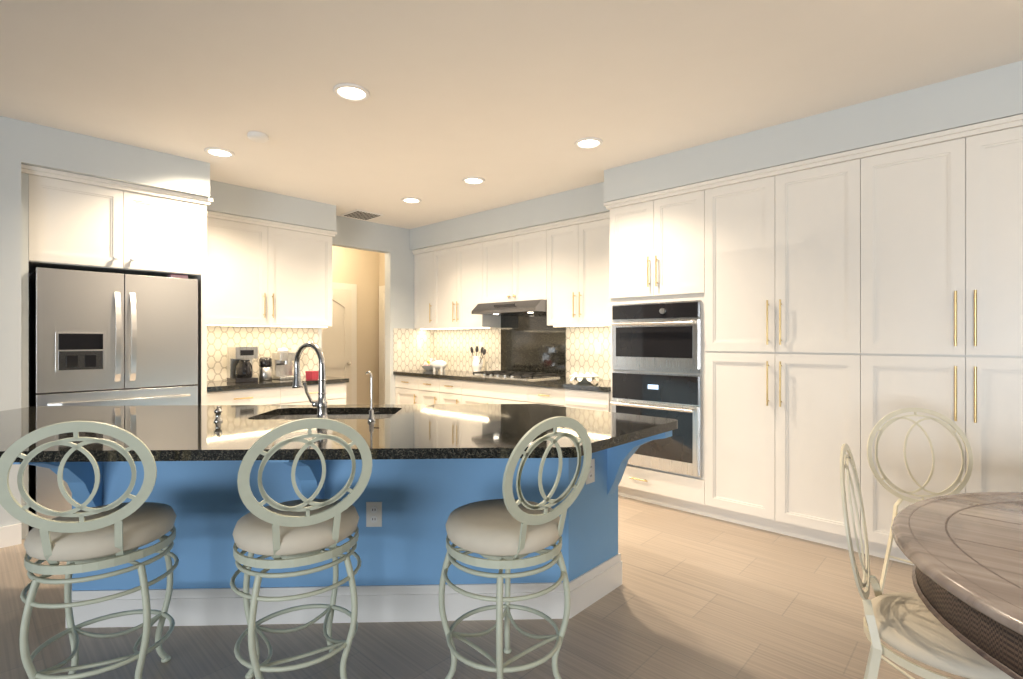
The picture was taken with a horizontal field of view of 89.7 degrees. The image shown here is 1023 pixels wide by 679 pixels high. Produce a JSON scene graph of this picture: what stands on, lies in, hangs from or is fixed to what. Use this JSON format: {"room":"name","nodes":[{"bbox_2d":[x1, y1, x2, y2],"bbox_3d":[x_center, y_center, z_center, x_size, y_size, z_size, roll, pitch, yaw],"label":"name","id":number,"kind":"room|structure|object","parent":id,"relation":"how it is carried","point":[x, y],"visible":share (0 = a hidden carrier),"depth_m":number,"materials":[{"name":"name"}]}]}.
{"room":"dining room and kitchen","nodes":[
{"label":"dining room and kitchen","id":0,"kind":"room"},
{"bbox_2d":[0,495,968,678],"bbox_3d":[-0.827,1.370,-0.425,13.270,0.100,11.490,0,0,43],"label":"floor","id":1,"kind":"structure","parent":0,"point":[695,596],"depth_m":2.32,"materials":[{"name":"tile"}]},
{"bbox_2d":[0,421,178,678],"bbox_3d":[-1.499,0.791,1.886,0.459,1.056,0.507,0,0,-22],"label":"bar stool","id":2,"kind":"object","parent":1,"relation":"on","point":[81,538],"visible":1,"depth_m":1.73,"materials":[{"name":"metal"}]},
{"bbox_2d":[29,267,197,518],"bbox_3d":[-3.095,0.419,4.009,0.844,1.799,0.952,0,0,43],"label":"refrigerator","id":3,"kind":"object","parent":1,"relation":"on","point":[104,339],"visible":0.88,"depth_m":3.69,"materials":[{"name":"silver metal"}]},
{"bbox_2d":[167,274,187,278],"bbox_3d":[-2.677,-0.499,4.123,0.100,0.035,0.120,0,0,43],"label":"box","id":4,"kind":"object","parent":3,"relation":"on","point":[178,276],"visible":0.61,"depth_m":4.08,"materials":[{"name":"white"}]},
{"bbox_2d":[198,386,288,404],"bbox_3d":[-2.595,0.880,4.796,0.616,0.880,0.731,0,0,43],"label":"base cabinet","id":5,"kind":"object","parent":1,"relation":"on","point":[276,395],"depth_m":4.59,"materials":[{"name":"paint"}]},
{"bbox_2d":[194,374,348,393],"bbox_3d":[-2.370,0.420,5.015,0.646,0.040,1.358,0,0,43],"label":"countertop","id":6,"kind":"structure","parent":5,"relation":"on","point":[204,387],"depth_m":4.67,"materials":[{"name":"black stone"}]},
{"bbox_2d":[227,347,257,382],"bbox_3d":[-2.547,0.234,4.877,0.262,0.330,0.200,0,0,43],"label":"coffee maker","id":7,"kind":"object","parent":6,"relation":"on","point":[239,365],"visible":1,"depth_m":4.82,"materials":[{"name":"silver plastic"}]},
{"bbox_2d":[259,357,271,380],"bbox_3d":[-2.412,0.285,5.038,0.120,0.228,0.120,0,0,43],"label":"coffee grinder","id":8,"kind":"object","parent":6,"relation":"on","point":[265,369],"visible":1,"depth_m":4.99,"materials":[{"name":"silver metal"}]},
{"bbox_2d":[272,348,295,379],"bbox_3d":[-2.295,0.241,5.178,0.220,0.315,0.185,0,0,43],"label":"espresso machine","id":9,"kind":"object","parent":6,"relation":"on","point":[282,358],"visible":0.9,"depth_m":5.14,"materials":[{"name":"silver metal"}]},
{"bbox_2d":[305,371,318,378],"bbox_3d":[-2.014,0.359,5.201,0.094,0.080,0.094,0,0,28],"label":"box","id":10,"kind":"object","parent":6,"relation":"on","point":[311,374],"visible":0.86,"depth_m":5.17,"materials":[{"name":"red"}]},
{"bbox_2d":[230,418,371,678],"bbox_3d":[-0.797,0.791,1.932,0.459,1.056,0.507,0,0,-30],"label":"bar stool","id":11,"kind":"object","parent":1,"relation":"on","point":[302,531],"visible":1,"depth_m":1.78,"materials":[{"name":"metal"}]},
{"bbox_2d":[289,382,345,404],"bbox_3d":[-2.178,0.880,5.243,0.616,0.880,0.731,0,0,43],"label":"base cabinet","id":12,"kind":"object","parent":1,"relation":"on","point":[336,391],"depth_m":5.07,"materials":[{"name":"paint"}]},
{"bbox_2d":[65,430,671,627],"bbox_3d":[-0.878,0.880,2.553,2.476,0.880,2.335,0,0,43],"label":"kitchen island","id":13,"kind":"object","parent":1,"relation":"on","point":[402,553],"depth_m":2.42,"materials":[{"name":"paint"}]},
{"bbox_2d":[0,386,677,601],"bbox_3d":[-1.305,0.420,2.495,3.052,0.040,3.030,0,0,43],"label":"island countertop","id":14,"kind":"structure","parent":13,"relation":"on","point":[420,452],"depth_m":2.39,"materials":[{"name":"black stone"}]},
{"bbox_2d":[393,374,420,403],"bbox_3d":[-1.053,0.880,6.500,0.546,0.880,0.622,0,0,43],"label":"base cabinet","id":15,"kind":"object","parent":1,"relation":"on","point":[408,390],"depth_m":6.29,"materials":[{"name":"paint"}]},
{"bbox_2d":[421,378,440,403],"bbox_3d":[-0.754,0.880,6.222,0.509,0.880,0.622,0,0,43],"label":"base cabinet","id":16,"kind":"object","parent":1,"relation":"on","point":[430,387],"depth_m":5.98,"materials":[{"name":"paint"}]},
{"bbox_2d":[441,378,464,403],"bbox_3d":[-0.473,0.880,5.959,0.499,0.880,0.622,0,0,43],"label":"base cabinet","id":17,"kind":"object","parent":1,"relation":"on","point":[452,391],"depth_m":5.71,"materials":[{"name":"paint"}]},
{"bbox_2d":[465,382,532,403],"bbox_3d":[0.017,0.880,5.502,1.079,0.880,0.622,0,0,43],"label":"base cabinet","id":18,"kind":"object","parent":1,"relation":"on","point":[475,392],"depth_m":5.24,"materials":[{"name":"paint"}]},
{"bbox_2d":[393,370,604,393],"bbox_3d":[-0.119,0.420,5.612,3.125,0.040,0.647,0,0,43],"label":"countertop","id":19,"kind":"structure","parent":18,"relation":"on","point":[461,375],"depth_m":5.21,"materials":[{"name":"black stone"}]},
{"bbox_2d":[421,358,432,370],"bbox_3d":[-1.060,0.320,6.649,0.226,0.158,0.226,0,0,43],"label":"fruit bowl","id":20,"kind":"object","parent":19,"relation":"on","point":[426,366],"visible":0.81,"depth_m":6.60,"materials":[{"name":"white ceramic"}]},
{"bbox_2d":[430,358,446,371],"bbox_3d":[-0.910,0.317,6.399,0.218,0.163,0.138,0,0,43],"label":"pig","id":21,"kind":"object","parent":19,"relation":"on","point":[441,365],"visible":1,"depth_m":6.35},
{"bbox_2d":[470,346,485,371],"bbox_3d":[-0.392,0.237,6.095,0.286,0.324,0.118,0,0,43],"label":"utensil holder","id":22,"kind":"object","parent":19,"relation":"on","point":[477,364],"visible":0.96,"depth_m":6.07,"materials":[{"name":"white ceramic"}]},
{"bbox_2d":[465,370,560,380],"bbox_3d":[0.004,0.377,5.473,0.900,0.044,0.510,0,0,43],"label":"cooktop","id":23,"kind":"object","parent":19,"relation":"in","point":[496,374],"depth_m":5.34,"materials":[{"name":"silver metal"}]},
{"bbox_2d":[568,372,601,382],"bbox_3d":[0.681,0.353,4.807,0.323,0.092,0.307,0,0,43],"label":"bowl","id":24,"kind":"object","parent":19,"relation":"on","point":[587,377],"visible":1,"depth_m":4.72,"materials":[{"name":"white ceramic"}]},
{"bbox_2d":[439,416,591,678],"bbox_3d":[-0.012,0.791,1.933,0.459,1.056,0.507,0,0,-42],"label":"bar stool","id":25,"kind":"object","parent":1,"relation":"on","point":[507,532],"visible":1,"depth_m":1.80,"materials":[{"name":"metal"}]},
{"bbox_2d":[533,386,564,406],"bbox_3d":[0.508,0.880,5.045,0.501,0.880,0.622,0,0,43],"label":"base cabinet","id":26,"kind":"object","parent":1,"relation":"on","point":[545,395],"depth_m":4.78,"materials":[{"name":"paint"}]},
{"bbox_2d":[565,390,604,410],"bbox_3d":[0.840,0.880,4.735,0.530,0.880,0.622,0,0,43],"label":"base cabinet","id":27,"kind":"object","parent":1,"relation":"on","point":[582,399],"depth_m":4.49,"materials":[{"name":"paint"}]},
{"bbox_2d":[605,182,704,515],"bbox_3d":[1.323,0.098,4.270,0.810,2.445,0.644,0,0,43],"label":"tall cabinet","id":28,"kind":"object","parent":1,"relation":"on","point":[655,243],"depth_m":4.01,"materials":[{"name":"paint"}]},
{"bbox_2d":[705,150,860,552],"bbox_3d":[1.970,0.098,3.666,0.960,2.445,0.644,0,0,43],"label":"tall cabinet","id":29,"kind":"object","parent":1,"relation":"on","point":[773,340],"depth_m":3.41,"materials":[{"name":"paint"}]},
{"bbox_2d":[867,408,972,592],"bbox_3d":[2.003,0.831,2.362,0.476,0.975,0.475,0,0,8],"label":"dining chair","id":30,"kind":"object","parent":1,"relation":"on","point":[963,482],"visible":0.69,"depth_m":2.56,"materials":[{"name":"metal"}]},
{"bbox_2d":[840,444,1012,678],"bbox_3d":[1.269,0.831,1.534,0.475,0.975,0.476,0,0,38],"label":"dining chair","id":31,"kind":"object","parent":1,"relation":"on","point":[909,624],"visible":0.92,"depth_m":1.50,"materials":[{"name":"metal"}]},
{"bbox_2d":[861,114,1022,564],"bbox_3d":[2.672,0.098,3.012,0.959,2.445,0.644,0,0,43],"label":"tall cabinet","id":32,"kind":"object","parent":1,"relation":"on","point":[942,214],"depth_m":2.87,"materials":[{"name":"paint"}]},
{"bbox_2d":[891,492,1022,678],"bbox_3d":[1.815,0.940,1.111,1.600,0.761,1.600,0,0,43],"label":"dining table","id":33,"kind":"object","parent":1,"relation":"on","point":[963,553],"visible":1,"depth_m":1.33,"materials":[{"name":"brown wood"}]},
{"bbox_2d":[0,60,1022,526],"bbox_3d":[-0.960,-0.050,-0.568,13.270,2.740,11.100,0,0,43],"label":"wall","id":34,"kind":"structure","parent":0,"point":[368,258],"depth_m":3.72,"materials":[{"name":"paint"}]},
{"bbox_2d":[0,523,21,547],"bbox_3d":[-5.470,1.255,0.863,0.018,0.130,6.738,0,0,43],"label":"baseboard","id":35,"kind":"structure","parent":34,"relation":"attached to","point":[10,535],"depth_m":3.29,"materials":[{"name":"paint"}]},
{"bbox_2d":[21,166,204,278],"bbox_3d":[-3.154,-0.823,4.064,0.797,0.605,1.022,0,0,43],"label":"upper cabinet","id":36,"kind":"object","parent":34,"relation":"attached to","point":[69,222],"depth_m":3.74,"materials":[{"name":"paint"}]},
{"bbox_2d":[193,214,276,325],"bbox_3d":[-2.701,-0.633,4.894,0.326,0.985,0.731,0,0,43],"label":"upper cabinet","id":37,"kind":"object","parent":34,"relation":"attached to","point":[238,287],"depth_m":4.82,"materials":[{"name":"paint"}]},
{"bbox_2d":[291,345,297,351],"bbox_3d":[-2.324,0.120,5.518,0.007,0.116,0.072,0,0,43],"label":"electrical outlet plate","id":38,"kind":"object","parent":34,"relation":"attached to","point":[294,348],"depth_m":5.51,"materials":[{"name":"white plastic"}]},
{"bbox_2d":[277,222,332,329],"bbox_3d":[-2.284,-0.633,5.342,0.326,0.985,0.731,0,0,43],"label":"upper cabinet","id":39,"kind":"object","parent":34,"relation":"attached to","point":[304,257],"depth_m":5.28,"materials":[{"name":"paint"}]},
{"bbox_2d":[322,289,351,404],"bbox_3d":[-2.578,0.295,7.163,0.113,2.025,0.794,0,0,43],"label":"hall door","id":40,"kind":"structure","parent":34,"relation":"in","point":[337,344],"depth_m":7.35,"materials":[{"name":"paint"}]},
{"bbox_2d":[332,282,356,404],"bbox_3d":[-2.846,0.255,6.939,0.028,2.130,2.448,0,0,43],"label":"door frame","id":41,"kind":"structure","parent":34,"relation":"attached to","point":[344,286],"depth_m":7.51,"materials":[{"name":"paint"}]},
{"bbox_2d":[379,285,384,403],"bbox_3d":[-1.641,0.255,7.476,0.998,2.130,0.020,0,0,43],"label":"door frame","id":42,"kind":"structure","parent":34,"relation":"attached to","point":[381,288],"depth_m":7.74,"materials":[{"name":"paint"}]},
{"bbox_2d":[397,340,401,349],"bbox_3d":[-1.418,0.070,6.491,0.008,0.116,0.072,0,0,43],"label":"electrical outlet plate","id":43,"kind":"object","parent":34,"relation":"attached to","point":[399,342],"depth_m":6.49,"materials":[{"name":"white plastic"}]},
{"bbox_2d":[417,340,420,348],"bbox_3d":[-1.206,0.070,6.718,0.008,0.116,0.072,0,0,43],"label":"electrical outlet plate","id":44,"kind":"object","parent":34,"relation":"attached to","point":[418,341],"depth_m":6.71,"materials":[{"name":"white plastic"}]},
{"bbox_2d":[413,246,436,329],"bbox_3d":[-0.985,-0.633,6.639,0.456,0.985,0.327,0,0,43],"label":"upper cabinet","id":45,"kind":"object","parent":34,"relation":"attached to","point":[425,261],"depth_m":6.53,"materials":[{"name":"paint"}]},
{"bbox_2d":[437,238,508,329],"bbox_3d":[-0.540,-0.633,6.224,0.999,0.985,0.327,0,0,43],"label":"upper cabinet","id":46,"kind":"object","parent":34,"relation":"attached to","point":[460,266],"depth_m":6.03,"materials":[{"name":"paint"}]},
{"bbox_2d":[471,299,565,315],"bbox_3d":[0.065,-0.338,5.543,0.925,0.124,0.496,0,0,43],"label":"hood","id":47,"kind":"object","parent":46,"relation":"attached to","point":[508,307],"depth_m":5.38,"materials":[{"name":"silver metal"}]},
{"bbox_2d":[485,226,544,305],"bbox_3d":[0.123,-0.764,5.605,0.936,0.723,0.327,0,0,43],"label":"upper cabinet","id":48,"kind":"object","parent":34,"relation":"attached to","point":[515,262],"depth_m":5.44,"materials":[{"name":"paint"}]},
{"bbox_2d":[501,314,564,377],"bbox_3d":[0.223,0.060,5.712,0.936,0.679,0.018,0,0,43],"label":"backsplash","id":49,"kind":"structure","parent":34,"relation":"attached to","point":[527,346],"depth_m":5.69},
{"bbox_2d":[541,214,604,325],"bbox_3d":[0.727,-0.633,5.042,0.834,0.985,0.327,0,0,43],"label":"upper cabinet","id":50,"kind":"object","parent":34,"relation":"attached to","point":[574,251],"depth_m":4.92,"materials":[{"name":"paint"}]},
{"bbox_2d":[595,342,600,353],"bbox_3d":[0.864,0.085,5.119,0.072,0.116,0.007,0,0,43],"label":"electrical outlet plate","id":51,"kind":"object","parent":34,"relation":"attached to","point":[597,344],"depth_m":5.12,"materials":[{"name":"white plastic"}]},
{"bbox_2d":[0,0,1022,228],"bbox_3d":[-0.827,-1.470,-0.425,13.270,0.100,11.490,0,0,43],"label":"ceiling","id":52,"kind":"structure","parent":0,"point":[510,102],"depth_m":2.79,"materials":[{"name":"paint"}]},
{"bbox_2d":[204,147,234,157],"bbox_3d":[-2.163,-1.401,3.809,0.217,0.035,0.197,0,0,43],"label":"recessed light","id":53,"kind":"object","parent":52,"relation":"in","point":[214,151],"depth_m":3.89,"materials":[{"name":"paint"}]},
{"bbox_2d":[247,131,268,142],"bbox_3d":[-1.735,-1.401,3.514,0.198,0.035,0.146,0,0,43],"label":"smoke detector","id":54,"kind":"object","parent":52,"relation":"in","point":[259,137],"depth_m":3.53,"materials":[{"name":"paint"}]},
{"bbox_2d":[333,83,369,101],"bbox_3d":[-0.896,-1.401,2.884,0.209,0.035,0.200,0,0,43],"label":"recessed light","id":55,"kind":"object","parent":52,"relation":"in","point":[351,92],"depth_m":2.94,"materials":[{"name":"paint"}]},
{"bbox_2d":[341,209,382,219],"bbox_3d":[-1.661,-1.401,5.720,0.380,0.035,0.346,0,0,43],"label":"air vent","id":56,"kind":"object","parent":52,"relation":"in","point":[358,214],"depth_m":5.83,"materials":[{"name":"metal"}]},
{"bbox_2d":[401,197,421,203],"bbox_3d":[-0.995,-1.401,5.115,0.216,0.035,0.204,0,0,43],"label":"recessed light","id":57,"kind":"object","parent":52,"relation":"in","point":[412,200],"depth_m":5.23,"materials":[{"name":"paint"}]},
{"bbox_2d":[462,177,484,184],"bbox_3d":[-0.331,-1.401,4.481,0.207,0.035,0.204,0,0,43],"label":"recessed light","id":58,"kind":"object","parent":52,"relation":"in","point":[468,180],"depth_m":4.58,"materials":[{"name":"paint"}]},
{"bbox_2d":[575,137,602,148],"bbox_3d":[0.544,-1.401,3.625,0.198,0.035,0.210,0,0,43],"label":"recessed light","id":59,"kind":"object","parent":52,"relation":"in","point":[589,142],"depth_m":3.69,"materials":[{"name":"paint"}]}
]}

